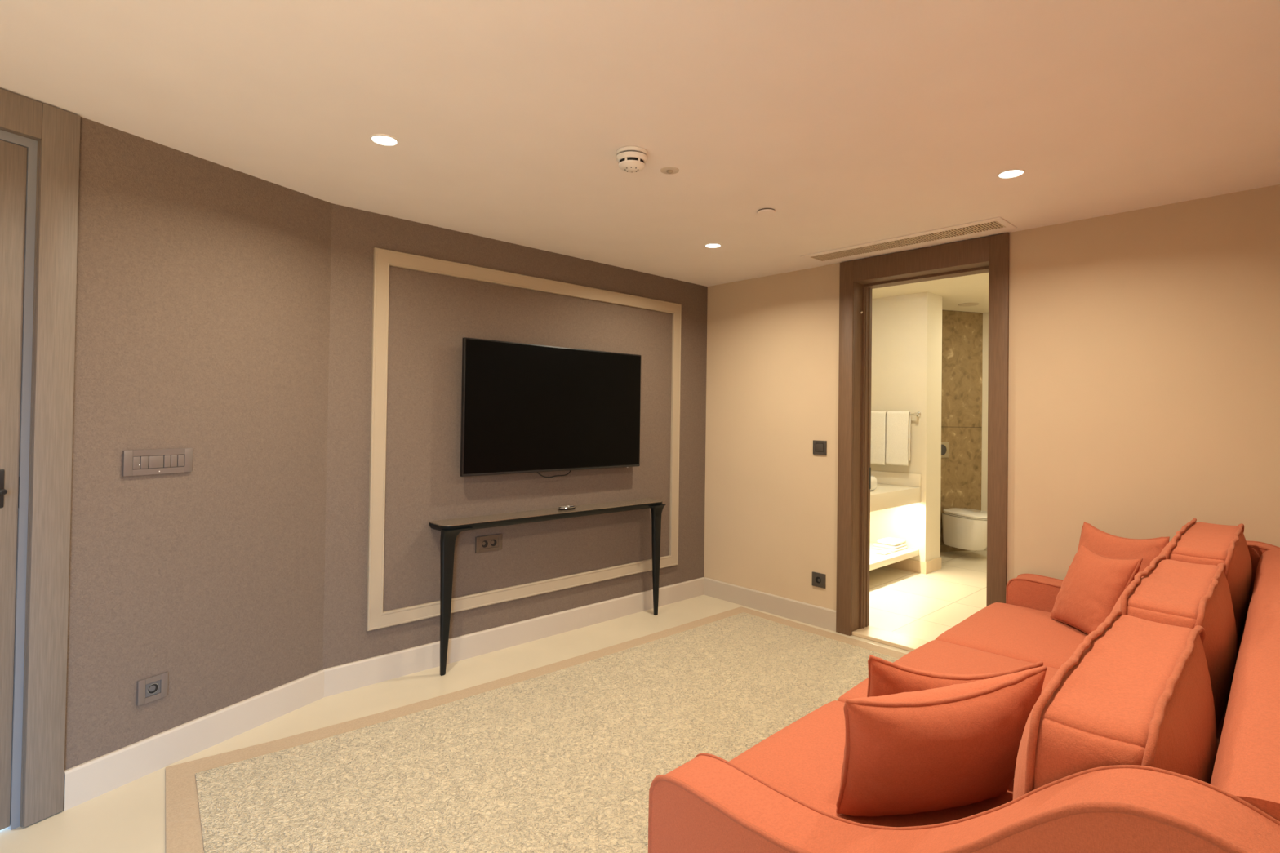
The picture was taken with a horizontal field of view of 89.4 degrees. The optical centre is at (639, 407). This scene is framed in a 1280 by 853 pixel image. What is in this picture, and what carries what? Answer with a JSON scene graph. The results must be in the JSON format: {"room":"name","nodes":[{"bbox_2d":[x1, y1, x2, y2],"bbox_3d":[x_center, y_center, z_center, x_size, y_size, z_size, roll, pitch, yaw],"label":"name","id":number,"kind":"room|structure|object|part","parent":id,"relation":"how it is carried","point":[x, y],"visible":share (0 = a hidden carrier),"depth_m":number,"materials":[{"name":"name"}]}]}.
{"room":"hotel suite living room","nodes":[
{"label":"hotel suite living room","id":0,"kind":"room"},
{"bbox_2d":[64,116,332,770],"bbox_3d":[-2.101,0.177,2.072,0.200,2.350,2.450,0,-1,26],"label":"wall","id":1,"kind":"structure","parent":0,"point":[203,286],"depth_m":2.53,"materials":[{"name":"paint"}]},
{"bbox_2d":[0,88,80,830],"bbox_3d":[-2.228,0.173,1.744,0.261,2.345,1.058,0,-1,26],"label":"door","id":2,"kind":"structure","parent":1,"relation":"in","point":[40,142],"depth_m":2.10,"materials":[{"name":"beige wood"}]},
{"bbox_3d":[-2.022,0.256,2.027,0.009,0.122,0.042,0,-1,26],"label":"handle","id":3,"kind":"part","parent":2,"relation":"part of","materials":[{"name":"black metal"}]},
{"bbox_3d":[-2.015,0.262,1.956,0.065,0.018,0.141,0,-1,26],"label":"lever","id":4,"kind":"part","parent":2,"relation":"part of","materials":[{"name":"black metal"}]},
{"bbox_3d":[-2.008,0.273,2.085,0.017,0.100,0.001,0,-1,26],"label":"latch plate","id":5,"kind":"part","parent":2,"relation":"part of","materials":[{"name":"grey metal"}]},
{"bbox_2d":[136,671,168,706],"bbox_3d":[-1.821,1.051,2.415,0.010,0.090,0.100,0,-1,26],"label":"wall socket","id":6,"kind":"object","parent":1,"relation":"attached to","point":[154,687],"visible":1,"depth_m":2.41,"materials":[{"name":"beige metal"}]},
{"bbox_2d":[121,448,192,476],"bbox_3d":[-1.808,0.204,2.425,0.012,0.093,0.237,0,-1,26],"label":"light switch","id":7,"kind":"object","parent":1,"relation":"attached to","point":[138,462],"visible":1,"depth_m":2.42,"materials":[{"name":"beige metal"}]},
{"bbox_2d":[62,669,324,811],"bbox_3d":[-1.719,1.300,2.619,0.016,0.129,0.992,0,-1,26],"label":"baseboard","id":8,"kind":"structure","parent":1,"relation":"attached to","point":[84,782],"depth_m":2.50,"materials":[{"name":"paint"}]},
{"bbox_2d":[0,550,986,852],"bbox_3d":[1.142,1.461,3.203,8.801,0.101,3.820,1,-1,-43],"label":"floor","id":9,"kind":"structure","parent":0,"point":[130,817],"depth_m":3.34,"materials":[{"name":"beige stone"}]},
{"bbox_2d":[165,606,906,852],"bbox_3d":[0.340,1.384,2.306,3.680,0.009,3.086,1,-1,-43],"label":"area rug","id":10,"kind":"object","parent":9,"relation":"on","point":[566,756],"visible":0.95,"depth_m":2.54,"materials":[{"name":"beige carpet"}]},
{"bbox_2d":[648,518,1279,852],"bbox_3d":[1.352,0.910,2.001,2.704,0.958,1.207,2,-1,-45],"label":"sofa","id":11,"kind":"object","parent":10,"relation":"on","point":[1156,729],"visible":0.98,"depth_m":1.24,"materials":[{"name":"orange fabric"}]},
{"bbox_2d":[728,700,1014,826],"bbox_3d":[0.610,0.996,1.594,0.774,0.161,0.734,2,-1,-45],"label":"seat cushion","id":12,"kind":"object","parent":11,"relation":"on","point":[803,760],"depth_m":1.65,"materials":[{"name":"orange fabric"}]},
{"bbox_2d":[835,665,1047,817],"bbox_3d":[0.643,0.742,1.433,0.525,0.346,0.202,1,-1,-13],"label":"throw pillow","id":13,"kind":"object","parent":11,"relation":"on","point":[955,745],"visible":0.97,"depth_m":1.36,"materials":[{"name":"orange fabric"}]},
{"bbox_2d":[837,640,1057,702],"bbox_3d":[1.178,1.011,2.160,0.824,0.161,0.734,2,-1,-45],"label":"seat cushion","id":14,"kind":"object","parent":11,"relation":"on","point":[943,656],"depth_m":2.39,"materials":[{"name":"orange fabric"}]},
{"bbox_2d":[866,654,1043,697],"bbox_3d":[0.774,0.759,1.650,0.421,0.326,0.138,1,-1,22],"label":"throw pillow","id":15,"kind":"object","parent":11,"relation":"on","point":[886,677],"visible":0.24,"depth_m":1.63,"materials":[{"name":"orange fabric"}]},
{"bbox_3d":[0.472,0.914,1.077,0.145,0.802,1.128,2,-1,-45],"label":"arm","id":16,"kind":"part","parent":11,"relation":"part of","materials":[{"name":"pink fabric"}]},
{"bbox_2d":[934,602,1088,669],"bbox_3d":[1.754,1.027,2.733,0.795,0.161,0.734,2,-1,-45],"label":"seat cushion","id":17,"kind":"object","parent":11,"relation":"on","point":[1027,632],"depth_m":2.70,"materials":[{"name":"orange fabric"}]},
{"bbox_2d":[1050,543,1142,635],"bbox_3d":[1.921,0.776,2.746,0.181,0.345,0.343,1,-1,-2],"label":"throw pillow","id":18,"kind":"object","parent":11,"relation":"on","point":[1093,583],"visible":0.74,"depth_m":2.69,"materials":[{"name":"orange fabric"}]},
{"bbox_2d":[1013,614,1217,799],"bbox_3d":[0.949,0.705,1.277,0.794,0.444,0.284,2,-1,-45],"label":"cushion","id":19,"kind":"object","parent":11,"relation":"on","point":[1130,695],"depth_m":1.09,"materials":[{"name":"orange fabric"}]},
{"bbox_2d":[1076,521,1169,572],"bbox_3d":[2.066,0.741,2.833,0.164,0.420,0.409,1,-1,-13],"label":"throw pillow","id":20,"kind":"object","parent":11,"relation":"on","point":[1102,543],"visible":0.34,"depth_m":2.80,"materials":[{"name":"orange fabric"}]},
{"bbox_3d":[2.280,0.962,2.878,0.145,0.802,1.128,2,-1,-45],"label":"arm","id":21,"kind":"part","parent":11,"relation":"part of","materials":[{"name":"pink fabric"}]},
{"bbox_2d":[1111,559,1237,731],"bbox_3d":[1.489,0.707,1.825,0.760,0.468,0.282,2,-1,-45],"label":"cushion","id":22,"kind":"object","parent":11,"relation":"on","point":[1190,593],"depth_m":1.63,"materials":[{"name":"orange fabric"}]},
{"bbox_2d":[1158,521,1252,644],"bbox_3d":[2.060,0.708,2.393,0.859,0.497,0.291,2,-1,-45],"label":"cushion","id":23,"kind":"object","parent":11,"relation":"on","point":[1197,543],"depth_m":2.16,"materials":[{"name":"orange fabric"}]},
{"bbox_3d":[1.364,1.217,1.982,2.406,0.245,1.100,2,-1,-45],"label":"frame","id":24,"kind":"part","parent":11,"relation":"part of","materials":[{"name":"black fabric"}]},
{"bbox_2d":[428,497,666,675],"bbox_3d":[-0.472,1.009,3.905,1.615,0.777,0.190,1,-1,-43],"label":"console table","id":25,"kind":"object","parent":9,"relation":"on","point":[450,529],"visible":1,"depth_m":3.58,"materials":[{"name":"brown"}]},
{"bbox_3d":[-0.959,1.008,3.366,0.162,0.752,0.068,1,-1,-43],"label":"leg","id":26,"kind":"part","parent":25,"relation":"part of","materials":[{"name":"black wood"}]},
{"bbox_2d":[557,505,576,510],"bbox_3d":[-0.446,0.613,3.943,0.076,0.017,0.136,0,-1,41],"label":"oval tray","id":27,"kind":"object","parent":25,"relation":"on","point":[568,507],"visible":1,"depth_m":3.92,"materials":[{"name":"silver metal"}]},
{"bbox_3d":[0.098,1.035,4.354,0.160,0.752,0.068,1,-1,-43],"label":"leg","id":28,"kind":"part","parent":25,"relation":"part of","materials":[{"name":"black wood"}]},
{"bbox_2d":[322,203,707,669],"bbox_3d":[-0.563,0.223,4.086,2.730,2.350,0.200,1,-1,-43],"label":"wall","id":29,"kind":"structure","parent":0,"point":[430,314],"depth_m":3.58,"materials":[{"name":"brown paint"}]},
{"bbox_2d":[475,533,502,553],"bbox_3d":[-0.857,0.772,3.668,0.166,0.090,0.010,1,-1,-43],"label":"double socket","id":30,"kind":"object","parent":29,"relation":"attached to","point":[492,542],"visible":1,"depth_m":3.66,"materials":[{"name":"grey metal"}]},
{"bbox_2d":[324,577,703,697],"bbox_3d":[-0.506,1.334,3.992,2.734,0.129,0.016,1,-1,-43],"label":"baseboard","id":31,"kind":"structure","parent":29,"relation":"attached to","point":[348,677],"depth_m":3.68,"materials":[{"name":"paint"}]},
{"bbox_2d":[366,247,681,631],"bbox_3d":[-0.526,0.176,3.969,2.222,1.903,0.022,1,-1,-43],"label":"trim","id":32,"kind":"structure","parent":29,"relation":"attached to","point":[376,619],"depth_m":3.49,"materials":[{"name":"beige paint"}]},
{"bbox_2d":[460,337,640,477],"bbox_3d":[-0.501,0.030,3.946,1.304,0.790,0.089,1,-1,-43],"label":"television","id":33,"kind":"object","parent":29,"relation":"attached to","point":[526,407],"visible":1,"depth_m":3.84,"materials":[{"name":"black plastic"}]},
{"bbox_3d":[-0.476,0.378,3.911,1.296,0.010,0.004,1,-1,-43],"label":"trim","id":34,"kind":"part","parent":33,"relation":"part of","materials":[{"name":"grey plastic"}]},
{"bbox_2d":[0,0,1279,286],"bbox_3d":[-0.120,-1.031,2.021,5.251,0.120,3.820,1,-1,-43],"label":"ceiling","id":35,"kind":"structure","parent":0,"point":[855,122],"depth_m":2.06,"materials":[{"name":"paint"}]},
{"bbox_2d":[369,133,399,146],"bbox_3d":[-0.935,-0.977,2.364,0.100,0.004,0.100,1,-1,-43],"label":"recessed light","id":36,"kind":"object","parent":35,"relation":"in","point":[380,139],"visible":1,"depth_m":2.36,"materials":[{"name":"white plastic"}]},
{"bbox_2d":[616,146,647,172],"bbox_3d":[-0.031,-0.930,2.444,0.120,0.069,0.120,1,-1,-43],"label":"smoke detector","id":37,"kind":"object","parent":35,"relation":"attached to","point":[628,158],"visible":1,"depth_m":2.40,"materials":[{"name":"white plastic"}]},
{"bbox_2d":[660,166,679,173],"bbox_3d":[0.121,-0.955,2.619,0.076,0.012,0.076,1,-1,-43],"label":"sprinkler cover","id":38,"kind":"object","parent":35,"relation":"attached to","point":[668,170],"visible":1,"depth_m":2.61,"materials":[{"name":"beige plastic"}]},
{"bbox_2d":[704,243,721,248],"bbox_3d":[0.425,-0.940,3.761,0.100,0.004,0.100,1,-1,-43],"label":"recessed light","id":39,"kind":"object","parent":35,"relation":"in","point":[708,245],"visible":1,"depth_m":3.75,"materials":[{"name":"white plastic"}]},
{"bbox_2d":[757,208,775,216],"bbox_3d":[0.609,-0.941,3.114,0.087,0.014,0.087,1,-1,-43],"label":"ceiling disc","id":40,"kind":"object","parent":35,"relation":"attached to","point":[764,211],"visible":1,"depth_m":3.10,"materials":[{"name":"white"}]},
{"bbox_2d":[800,216,1017,263],"bbox_3d":[1.464,-0.925,3.653,0.255,0.006,1.130,1,-1,-43],"label":"ceiling vent","id":41,"kind":"object","parent":35,"relation":"in","point":[995,224],"visible":1,"depth_m":3.57,"materials":[{"name":"metal"}]},
{"bbox_2d":[996,168,1025,178],"bbox_3d":[1.493,-0.940,2.602,0.100,0.004,0.100,1,-1,-43],"label":"recessed light","id":42,"kind":"object","parent":35,"relation":"in","point":[1011,173],"visible":1,"depth_m":2.60,"materials":[{"name":"white plastic"}]},
{"bbox_2d":[869,291,942,561],"bbox_3d":[2.414,0.224,6.023,0.317,2.480,0.639,1,-1,-43],"label":"wall","id":43,"kind":"structure","parent":0,"point":[906,372],"depth_m":5.82,"materials":[{"name":"beige paint"}]},
{"bbox_2d":[884,556,941,574],"bbox_3d":[2.397,1.411,6.000,0.329,0.104,0.651,1,-1,-43],"label":"baseboard","id":44,"kind":"structure","parent":43,"relation":"attached to","point":[918,566],"depth_m":5.75,"materials":[{"name":"stone"}]},
{"bbox_2d":[871,272,988,312],"bbox_3d":[2.764,-1.069,5.382,3.550,0.100,2.650,1,-1,-43],"label":"ceiling","id":45,"kind":"structure","parent":0,"point":[974,288],"depth_m":5.66,"materials":[{"name":"beige paint"}]},
{"bbox_2d":[958,302,978,306],"bbox_3d":[3.192,-0.998,6.284,0.180,0.008,0.180,1,-1,-43],"label":"ceiling vent","id":46,"kind":"object","parent":45,"relation":"attached to","point":[963,304],"visible":1,"depth_m":6.27,"materials":[{"name":"beige"}]},
{"bbox_2d":[940,310,982,552],"bbox_3d":[2.928,0.238,6.616,1.333,2.480,0.100,1,-1,-17],"label":"stone wall","id":47,"kind":"structure","parent":0,"point":[962,331],"depth_m":6.69,"materials":[{"name":"brown stone"}]},
{"bbox_2d":[941,441,949,457],"bbox_3d":[3.052,0.434,6.593,0.240,0.160,0.015,1,-1,-17],"label":"flush plate","id":48,"kind":"object","parent":47,"relation":"attached to","point":[944,445],"visible":0.52,"depth_m":6.61,"materials":[{"name":"beige metal"}]},
{"bbox_2d":[942,507,986,551],"bbox_3d":[3.255,1.212,6.369,0.374,0.367,0.549,1,-1,-17],"label":"toilet","id":49,"kind":"object","parent":47,"relation":"attached to","point":[962,528],"visible":0.77,"depth_m":6.26,"materials":[{"name":"white ceramic"}]},
{"bbox_3d":[3.260,1.041,6.362,0.374,0.026,0.530,1,-1,-17],"label":"lid","id":50,"kind":"part","parent":49,"relation":"part of","materials":[{"name":"white ceramic"}]},
{"bbox_3d":[3.260,1.064,6.359,0.368,0.011,0.515,1,-1,-17],"label":"seat","id":51,"kind":"part","parent":49,"relation":"part of","materials":[{"name":"white ceramic"}]},
{"bbox_2d":[981,312,988,551],"bbox_3d":[4.192,0.251,6.191,0.110,2.480,1.678,1,-1,-43],"label":"wall","id":52,"kind":"structure","parent":0,"point":[985,315],"depth_m":6.75,"materials":[{"name":"beige paint"}]},
{"bbox_2d":[703,184,1279,610],"bbox_3d":[1.743,0.252,3.765,0.200,2.350,3.820,1,-1,-43],"label":"wall","id":53,"kind":"structure","parent":0,"point":[1144,379],"depth_m":3.18,"materials":[{"name":"beige paint"}]},
{"bbox_2d":[703,577,835,631],"bbox_3d":[0.866,1.359,4.514,0.016,0.129,1.128,1,-1,-43],"label":"baseboard","id":54,"kind":"structure","parent":53,"relation":"attached to","point":[806,613],"depth_m":4.45,"materials":[{"name":"paint"}]},
{"bbox_2d":[812,571,825,588],"bbox_3d":[1.163,1.124,4.207,0.011,0.090,0.096,1,-1,-43],"label":"wall socket","id":55,"kind":"object","parent":53,"relation":"attached to","point":[818,579],"visible":1,"depth_m":4.20,"materials":[{"name":"grey plastic"}]},
{"bbox_2d":[815,577,821,583],"bbox_3d":[1.159,1.124,4.204,0.001,0.041,0.041,1,-1,-43],"label":"socket","id":56,"kind":"object","parent":55,"relation":"attached to","point":[818,580],"depth_m":4.20,"materials":[{"name":"black plastic"}]},
{"bbox_2d":[813,440,826,455],"bbox_3d":[1.173,0.263,4.220,0.010,0.092,0.096,1,-1,-43],"label":"light switch","id":57,"kind":"object","parent":53,"relation":"attached to","point":[820,447],"visible":1,"depth_m":4.21,"materials":[{"name":"grey plastic"}]},
{"bbox_2d":[852,625,928,651],"bbox_3d":[1.665,1.415,3.819,0.198,0.022,0.789,1,-1,-43],"label":"threshold","id":58,"kind":"object","parent":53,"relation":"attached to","point":[903,642],"depth_m":3.94,"materials":[{"name":"stone"}]},
{"bbox_2d":[835,232,1009,635],"bbox_3d":[1.672,0.253,3.825,0.222,2.346,0.978,1,-1,-43],"label":"door frame","id":59,"kind":"structure","parent":53,"relation":"in","point":[990,255],"depth_m":4.03,"materials":[{"name":"brown wood"}]},
{"bbox_3d":[1.297,0.251,4.079,0.022,2.346,0.095,1,-1,-43],"label":"casing","id":60,"kind":"part","parent":59,"relation":"part of","materials":[{"name":"brown wood"}]},
{"bbox_3d":[1.481,0.458,4.168,0.023,0.140,0.004,1,-1,-43],"label":"strike plate","id":61,"kind":"part","parent":59,"relation":"part of","materials":[{"name":"silver metal"}]},
{"bbox_3d":[1.900,0.252,3.434,0.022,2.346,0.094,1,-1,-43],"label":"casing","id":62,"kind":"part","parent":59,"relation":"part of","materials":[{"name":"brown wood"}]},
{"bbox_3d":[1.518,0.207,5.691,2.100,2.480,0.100,1,-1,-43],"label":"wall","id":63,"kind":"structure","parent":0,"visible":0},
{"bbox_2d":[869,470,921,570],"bbox_3d":[1.664,0.933,5.349,1.672,0.715,0.597,1,-1,-43],"label":"vanity","id":64,"kind":"object","parent":63,"relation":"attached to","point":[893,490],"visible":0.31,"depth_m":5.53,"materials":[{"name":"beige stone"}]},
{"bbox_2d":[875,550,891,555],"bbox_3d":[2.079,1.239,5.517,0.120,0.018,0.090,1,-1,-43],"label":"folded towel","id":65,"kind":"object","parent":64,"relation":"on","point":[882,552],"visible":1,"depth_m":5.49,"materials":[{"name":"white fabric"}]},
{"bbox_2d":[872,546,906,551],"bbox_3d":[2.213,1.241,5.725,0.260,0.024,0.200,1,-1,-43],"label":"folded towel","id":66,"kind":"object","parent":64,"relation":"on","point":[873,547],"visible":0.58,"depth_m":5.65,"materials":[{"name":"white fabric"}]},
{"bbox_2d":[873,542,906,549],"bbox_3d":[2.213,1.218,5.725,0.250,0.024,0.190,1,-1,-43],"label":"folded towel","id":67,"kind":"object","parent":66,"relation":"on","point":[877,544],"visible":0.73,"depth_m":5.65,"materials":[{"name":"white fabric"}]},
{"bbox_2d":[876,537,906,546],"bbox_3d":[2.228,1.187,5.725,0.220,0.037,0.170,1,-1,-43],"label":"folded towel","id":68,"kind":"object","parent":67,"relation":"on","point":[888,540],"visible":1,"depth_m":5.67,"materials":[{"name":"white fabric"}]},
{"bbox_2d":[869,542,919,570],"bbox_3d":[1.655,1.265,5.349,1.672,0.050,0.584,1,-1,-43],"label":"shelf","id":69,"kind":"object","parent":64,"relation":"attached to","point":[876,560],"depth_m":5.44,"materials":[{"name":"beige wood"}]},
{"bbox_2d":[870,483,920,511],"bbox_3d":[1.666,0.757,5.351,1.672,0.133,0.597,1,-1,-43],"label":"countertop","id":70,"kind":"structure","parent":64,"relation":"on","point":[885,496],"depth_m":5.41,"materials":[{"name":"beige stone"}]},
{"bbox_2d":[870,475,877,490],"bbox_3d":[1.692,0.629,5.333,0.500,0.120,0.340,1,-1,-43],"label":"vessel basin","id":71,"kind":"object","parent":70,"relation":"in","point":[873,480],"visible":0.08,"depth_m":5.33,"materials":[{"name":"white ceramic"}]},
{"bbox_2d":[871,470,921,487],"bbox_3d":[1.668,0.632,5.352,1.672,0.114,0.597,1,-1,-43],"label":"backsplash","id":72,"kind":"structure","parent":63,"relation":"attached to","point":[882,477],"depth_m":5.84,"materials":[{"name":"beige stone"}]},
{"bbox_2d":[885,411,920,416],"bbox_3d":[2.256,0.060,5.907,0.078,0.044,0.596,1,-1,-43],"label":"towel rail","id":73,"kind":"object","parent":63,"relation":"attached to","point":[917,414],"visible":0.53,"depth_m":5.71,"materials":[{"name":"silver metal"}]},
{"bbox_2d":[870,411,887,465],"bbox_3d":[2.172,0.280,5.956,0.058,0.490,0.207,1,-1,-43],"label":"towel","id":74,"kind":"object","parent":73,"relation":"hanging from","point":[878,419],"visible":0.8,"depth_m":5.91,"materials":[{"name":"white fabric"}]},
{"bbox_2d":[885,411,911,466],"bbox_3d":[2.317,0.276,5.801,0.058,0.483,0.206,1,-1,-43],"label":"towel","id":75,"kind":"object","parent":73,"relation":"hanging from","point":[898,429],"visible":1,"depth_m":5.78,"materials":[{"name":"white fabric"}]}
]}

